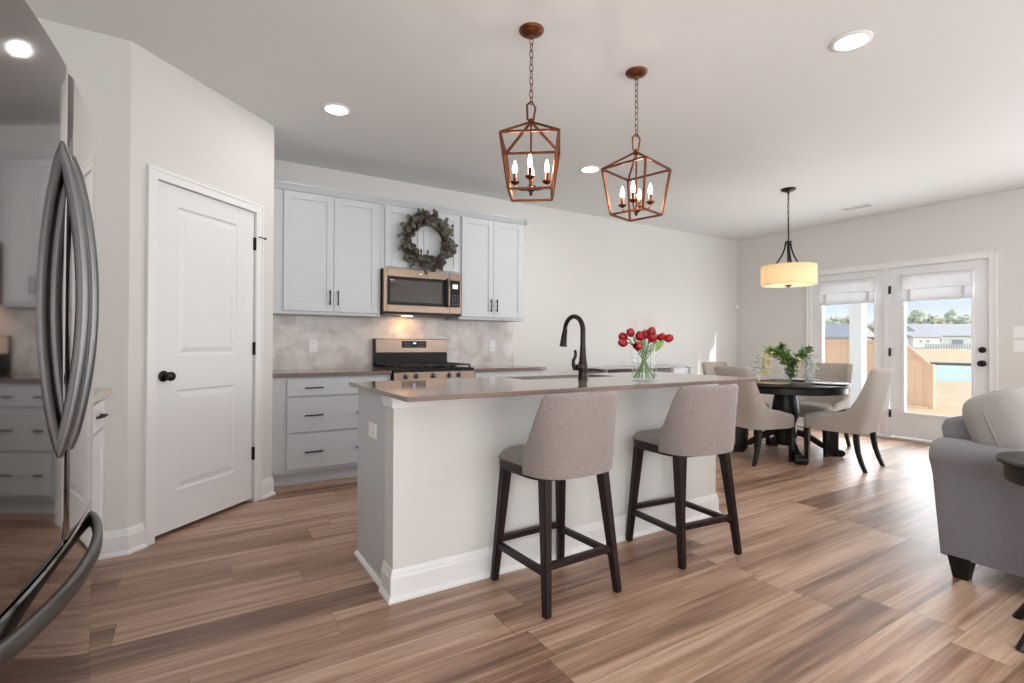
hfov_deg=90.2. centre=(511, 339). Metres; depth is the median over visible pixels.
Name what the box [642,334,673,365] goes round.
tulip
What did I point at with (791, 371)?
leafy branch
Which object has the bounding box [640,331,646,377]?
tulip
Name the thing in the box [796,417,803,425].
baseboard
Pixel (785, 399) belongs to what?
dining table
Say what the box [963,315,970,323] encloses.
tree
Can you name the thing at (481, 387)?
island countertop
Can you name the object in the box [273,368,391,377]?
countertop
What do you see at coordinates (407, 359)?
range
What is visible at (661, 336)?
tulip
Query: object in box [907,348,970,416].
lawn
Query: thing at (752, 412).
dining chair
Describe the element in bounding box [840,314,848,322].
tree
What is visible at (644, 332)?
tulip
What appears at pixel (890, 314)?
door
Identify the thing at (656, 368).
sideboard
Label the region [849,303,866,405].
porch column
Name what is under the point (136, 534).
baseboard
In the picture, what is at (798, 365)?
wisteria spray
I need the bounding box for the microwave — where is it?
[380,268,460,317]
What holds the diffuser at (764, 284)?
attached to the drum pendant at (790, 274)
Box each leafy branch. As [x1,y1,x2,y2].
[764,345,793,380]
[774,341,792,363]
[783,357,799,380]
[793,344,813,362]
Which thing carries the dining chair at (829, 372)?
on the floor
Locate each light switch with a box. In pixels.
[1013,326,1023,337]
[1014,340,1023,351]
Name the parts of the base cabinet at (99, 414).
door, drawer, handle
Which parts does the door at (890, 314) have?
knob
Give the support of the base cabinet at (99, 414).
on the floor
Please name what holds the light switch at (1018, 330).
attached to the wall at (994, 221)
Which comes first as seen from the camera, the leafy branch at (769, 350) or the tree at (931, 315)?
the leafy branch at (769, 350)
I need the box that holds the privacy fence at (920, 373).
[825,340,934,408]
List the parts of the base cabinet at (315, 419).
drawer, drawer, drawer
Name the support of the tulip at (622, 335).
in the glass vase
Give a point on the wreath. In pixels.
(420, 219)
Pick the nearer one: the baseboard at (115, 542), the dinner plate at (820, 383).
the baseboard at (115, 542)
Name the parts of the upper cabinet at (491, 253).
door, door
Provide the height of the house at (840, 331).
4.200 m
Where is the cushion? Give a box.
[962,387,1023,448]
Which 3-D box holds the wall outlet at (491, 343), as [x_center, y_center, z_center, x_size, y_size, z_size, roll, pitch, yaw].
[-0.217,0.066,5.609,0.072,0.117,0.008,1,-1,-32]
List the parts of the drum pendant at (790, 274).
arm, chain, rod, lamp shade, arm, arm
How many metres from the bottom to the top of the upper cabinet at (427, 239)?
0.606 m
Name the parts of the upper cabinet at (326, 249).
door, door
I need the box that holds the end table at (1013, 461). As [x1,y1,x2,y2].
[995,451,1023,652]
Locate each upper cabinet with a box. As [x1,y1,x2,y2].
[273,188,380,317]
[380,204,458,273]
[445,216,523,321]
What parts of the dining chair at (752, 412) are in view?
backrest, leg, seat, leg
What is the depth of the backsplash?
4.88 m
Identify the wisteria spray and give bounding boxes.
[750,353,789,381]
[751,351,772,375]
[794,357,803,370]
[801,353,818,382]
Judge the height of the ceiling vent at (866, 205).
0.010 m
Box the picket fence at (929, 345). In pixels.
[925,344,970,348]
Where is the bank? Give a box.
[929,362,970,365]
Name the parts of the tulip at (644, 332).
stem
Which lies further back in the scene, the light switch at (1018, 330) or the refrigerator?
the light switch at (1018, 330)
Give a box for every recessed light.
[322,102,350,115]
[580,165,600,172]
[830,30,872,51]
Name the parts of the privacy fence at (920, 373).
rail, board panel, board panel, rail, post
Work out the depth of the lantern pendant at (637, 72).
3.01 m
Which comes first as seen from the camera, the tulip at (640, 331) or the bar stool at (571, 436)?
the bar stool at (571, 436)
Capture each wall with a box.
[37,17,130,531]
[127,41,273,527]
[274,159,736,374]
[737,188,1023,408]
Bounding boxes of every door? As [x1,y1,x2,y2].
[143,164,266,545]
[806,250,997,443]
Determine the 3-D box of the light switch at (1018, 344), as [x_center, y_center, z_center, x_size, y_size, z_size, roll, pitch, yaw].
[5.211,0.063,5.188,0.009,0.117,0.165,1,-1,-32]
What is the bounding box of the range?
[372,339,474,380]
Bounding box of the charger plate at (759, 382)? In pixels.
[756,381,788,384]
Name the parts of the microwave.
handle, control panel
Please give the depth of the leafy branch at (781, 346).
5.17 m
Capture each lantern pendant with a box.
[499,22,560,201]
[601,66,671,221]
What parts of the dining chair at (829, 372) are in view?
seat, backrest, leg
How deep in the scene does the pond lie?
23.65 m
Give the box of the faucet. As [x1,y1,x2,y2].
[560,314,587,378]
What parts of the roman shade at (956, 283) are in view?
head rail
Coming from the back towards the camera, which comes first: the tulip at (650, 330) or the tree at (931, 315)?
the tree at (931, 315)
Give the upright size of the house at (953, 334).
5.500 m
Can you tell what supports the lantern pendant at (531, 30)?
hanging from the ceiling
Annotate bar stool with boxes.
[490,390,621,618]
[626,384,741,569]
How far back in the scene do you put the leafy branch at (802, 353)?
5.18 m
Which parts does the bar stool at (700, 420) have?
leg, seat, seat frame, leg, leg, backrest, leg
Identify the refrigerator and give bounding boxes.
[0,0,102,682]
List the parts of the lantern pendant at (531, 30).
bulb, bulb, chain, rod, bulb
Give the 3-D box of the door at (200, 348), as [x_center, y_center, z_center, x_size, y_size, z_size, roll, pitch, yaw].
[-1.904,0.088,3.236,0.105,2.106,0.890,0,0,14]
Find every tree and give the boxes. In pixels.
[826,315,840,323]
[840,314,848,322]
[866,323,873,329]
[907,309,927,323]
[927,313,936,323]
[927,315,941,323]
[930,317,946,323]
[944,309,965,323]
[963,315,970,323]
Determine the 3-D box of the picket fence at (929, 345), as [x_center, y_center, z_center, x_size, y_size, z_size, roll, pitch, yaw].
[75.581,1.187,83.052,14.240,0.950,8.780,1,-1,-32]
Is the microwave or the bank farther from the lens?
the bank
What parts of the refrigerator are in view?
door, freezer drawer, handle, handle, door, handle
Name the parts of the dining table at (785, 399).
leg, leg, leg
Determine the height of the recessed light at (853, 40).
0.009 m
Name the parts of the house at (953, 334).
pane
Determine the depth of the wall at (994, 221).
6.25 m
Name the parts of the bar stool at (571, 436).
leg, seat, seat frame, leg, leg, backrest, leg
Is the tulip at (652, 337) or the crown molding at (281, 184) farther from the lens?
the crown molding at (281, 184)
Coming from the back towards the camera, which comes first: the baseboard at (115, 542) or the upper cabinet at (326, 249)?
the upper cabinet at (326, 249)
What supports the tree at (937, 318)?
on the lawn
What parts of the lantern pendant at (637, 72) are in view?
bulb, rod, chain, bulb, bulb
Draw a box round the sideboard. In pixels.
[587,365,693,373]
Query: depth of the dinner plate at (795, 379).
5.59 m
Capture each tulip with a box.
[618,332,654,377]
[618,338,652,376]
[626,328,653,377]
[632,331,647,377]
[633,341,649,377]
[634,333,665,377]
[635,341,657,377]
[637,327,655,377]
[639,332,659,375]
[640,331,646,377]
[642,329,648,377]
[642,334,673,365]
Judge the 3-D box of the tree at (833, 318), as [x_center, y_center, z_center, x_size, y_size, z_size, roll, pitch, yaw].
[77.043,-1.814,121.682,5.510,8.556,4.953,1,-1,-32]
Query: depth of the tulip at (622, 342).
2.89 m
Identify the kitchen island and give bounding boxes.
[354,377,721,604]
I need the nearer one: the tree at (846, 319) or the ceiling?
the ceiling
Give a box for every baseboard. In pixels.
[98,528,127,559]
[127,476,275,554]
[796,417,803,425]
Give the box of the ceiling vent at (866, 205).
[838,203,876,211]
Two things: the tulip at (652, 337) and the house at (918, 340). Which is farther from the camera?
the house at (918, 340)
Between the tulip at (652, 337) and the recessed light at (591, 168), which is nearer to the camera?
the tulip at (652, 337)
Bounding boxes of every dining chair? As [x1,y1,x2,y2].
[702,362,769,448]
[714,365,794,466]
[798,362,852,446]
[803,368,893,472]
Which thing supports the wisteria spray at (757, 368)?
on the charger plate at (759, 382)
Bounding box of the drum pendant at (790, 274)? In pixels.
[761,187,817,287]
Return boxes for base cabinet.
[91,399,107,535]
[272,374,390,486]
[474,370,541,377]
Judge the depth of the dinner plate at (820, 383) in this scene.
5.02 m
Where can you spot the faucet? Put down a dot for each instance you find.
(581, 367)
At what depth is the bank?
33.24 m
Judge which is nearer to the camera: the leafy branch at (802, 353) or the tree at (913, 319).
the leafy branch at (802, 353)
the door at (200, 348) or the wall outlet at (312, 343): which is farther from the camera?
the wall outlet at (312, 343)
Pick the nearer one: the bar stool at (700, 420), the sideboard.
the bar stool at (700, 420)
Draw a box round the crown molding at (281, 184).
[274,179,529,225]
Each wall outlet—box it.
[309,340,316,352]
[369,421,376,438]
[489,340,494,350]
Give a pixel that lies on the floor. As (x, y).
(841, 574)
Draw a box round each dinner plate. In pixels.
[790,378,819,380]
[812,382,849,385]
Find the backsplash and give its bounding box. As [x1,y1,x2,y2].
[273,315,513,369]
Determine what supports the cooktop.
in the range
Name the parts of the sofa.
leg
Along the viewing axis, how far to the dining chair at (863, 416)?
4.58 m
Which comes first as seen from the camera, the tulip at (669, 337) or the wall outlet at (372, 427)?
the wall outlet at (372, 427)
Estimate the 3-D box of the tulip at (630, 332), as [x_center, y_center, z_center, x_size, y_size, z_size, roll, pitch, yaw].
[0.735,0.074,2.916,0.162,0.287,0.046,0,0,6]
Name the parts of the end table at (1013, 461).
leg, leg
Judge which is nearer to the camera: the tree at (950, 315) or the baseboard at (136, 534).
the baseboard at (136, 534)
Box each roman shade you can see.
[819,275,875,305]
[901,267,973,301]
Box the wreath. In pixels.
[397,208,457,274]
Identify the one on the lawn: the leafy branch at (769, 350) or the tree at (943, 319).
the tree at (943, 319)
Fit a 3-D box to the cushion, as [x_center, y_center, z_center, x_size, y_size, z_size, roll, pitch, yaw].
[2.570,0.487,2.575,0.690,0.486,0.357,0,-1,-32]
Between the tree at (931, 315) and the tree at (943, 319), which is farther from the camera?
the tree at (931, 315)
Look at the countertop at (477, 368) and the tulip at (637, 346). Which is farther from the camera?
the countertop at (477, 368)
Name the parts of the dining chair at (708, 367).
backrest, leg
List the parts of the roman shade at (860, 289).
head rail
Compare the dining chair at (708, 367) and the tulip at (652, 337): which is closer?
the tulip at (652, 337)
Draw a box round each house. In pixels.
[825,323,873,339]
[907,324,970,347]
[907,331,941,348]
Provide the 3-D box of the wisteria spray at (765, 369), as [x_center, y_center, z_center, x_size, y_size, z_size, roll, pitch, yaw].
[2.641,0.264,5.221,0.316,0.301,0.231,1,-1,-32]
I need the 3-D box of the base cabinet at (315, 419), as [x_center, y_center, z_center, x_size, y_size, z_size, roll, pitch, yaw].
[-1.593,0.723,4.381,0.940,0.857,0.658,1,-1,-32]
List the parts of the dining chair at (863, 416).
leg, seat, leg, backrest, leg, leg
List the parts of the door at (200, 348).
knob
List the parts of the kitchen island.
shoe molding, cap trim, baseboard, support plate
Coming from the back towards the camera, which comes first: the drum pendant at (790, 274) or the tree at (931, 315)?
the tree at (931, 315)
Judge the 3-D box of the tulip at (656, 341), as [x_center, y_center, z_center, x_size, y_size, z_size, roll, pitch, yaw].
[0.786,0.113,2.940,0.198,0.212,0.051,1,-1,-32]
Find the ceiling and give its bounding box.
[25,0,1023,240]
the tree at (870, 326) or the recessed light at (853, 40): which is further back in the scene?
the tree at (870, 326)
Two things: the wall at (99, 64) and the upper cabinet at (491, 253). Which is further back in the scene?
the upper cabinet at (491, 253)
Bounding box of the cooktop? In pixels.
[373,366,473,372]
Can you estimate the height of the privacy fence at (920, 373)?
1.445 m
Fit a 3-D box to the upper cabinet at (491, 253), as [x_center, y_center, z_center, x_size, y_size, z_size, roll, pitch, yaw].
[-0.270,-0.725,5.375,0.768,1.046,0.378,1,-1,-32]
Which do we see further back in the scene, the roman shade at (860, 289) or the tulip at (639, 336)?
the roman shade at (860, 289)
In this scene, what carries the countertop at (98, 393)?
on the base cabinet at (99, 414)
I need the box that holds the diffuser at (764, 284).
[762,282,815,287]
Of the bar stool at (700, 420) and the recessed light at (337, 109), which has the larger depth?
the recessed light at (337, 109)
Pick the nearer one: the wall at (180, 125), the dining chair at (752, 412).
the wall at (180, 125)
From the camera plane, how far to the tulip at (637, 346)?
2.85 m
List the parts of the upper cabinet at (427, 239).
door, door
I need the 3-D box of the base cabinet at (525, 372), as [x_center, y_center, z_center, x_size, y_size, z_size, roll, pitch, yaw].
[-0.179,0.735,5.259,0.808,0.857,0.658,1,-1,-32]
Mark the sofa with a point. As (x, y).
(980, 513)
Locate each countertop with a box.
[93,388,111,403]
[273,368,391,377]
[349,371,757,401]
[463,365,546,371]
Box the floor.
[90,425,1023,682]
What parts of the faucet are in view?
spout, lever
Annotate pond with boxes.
[935,365,970,381]
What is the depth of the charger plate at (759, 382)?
5.05 m
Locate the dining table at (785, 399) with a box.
[733,379,851,464]
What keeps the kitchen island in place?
on the floor
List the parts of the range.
display panel, panel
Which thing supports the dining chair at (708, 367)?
on the floor
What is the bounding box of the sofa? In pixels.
[929,387,1023,580]
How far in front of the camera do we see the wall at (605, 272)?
6.50 m
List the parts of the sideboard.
drawer, drawer, door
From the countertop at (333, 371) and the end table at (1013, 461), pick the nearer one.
the end table at (1013, 461)
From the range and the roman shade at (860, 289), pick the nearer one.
the range
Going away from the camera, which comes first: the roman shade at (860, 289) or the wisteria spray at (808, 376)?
the wisteria spray at (808, 376)

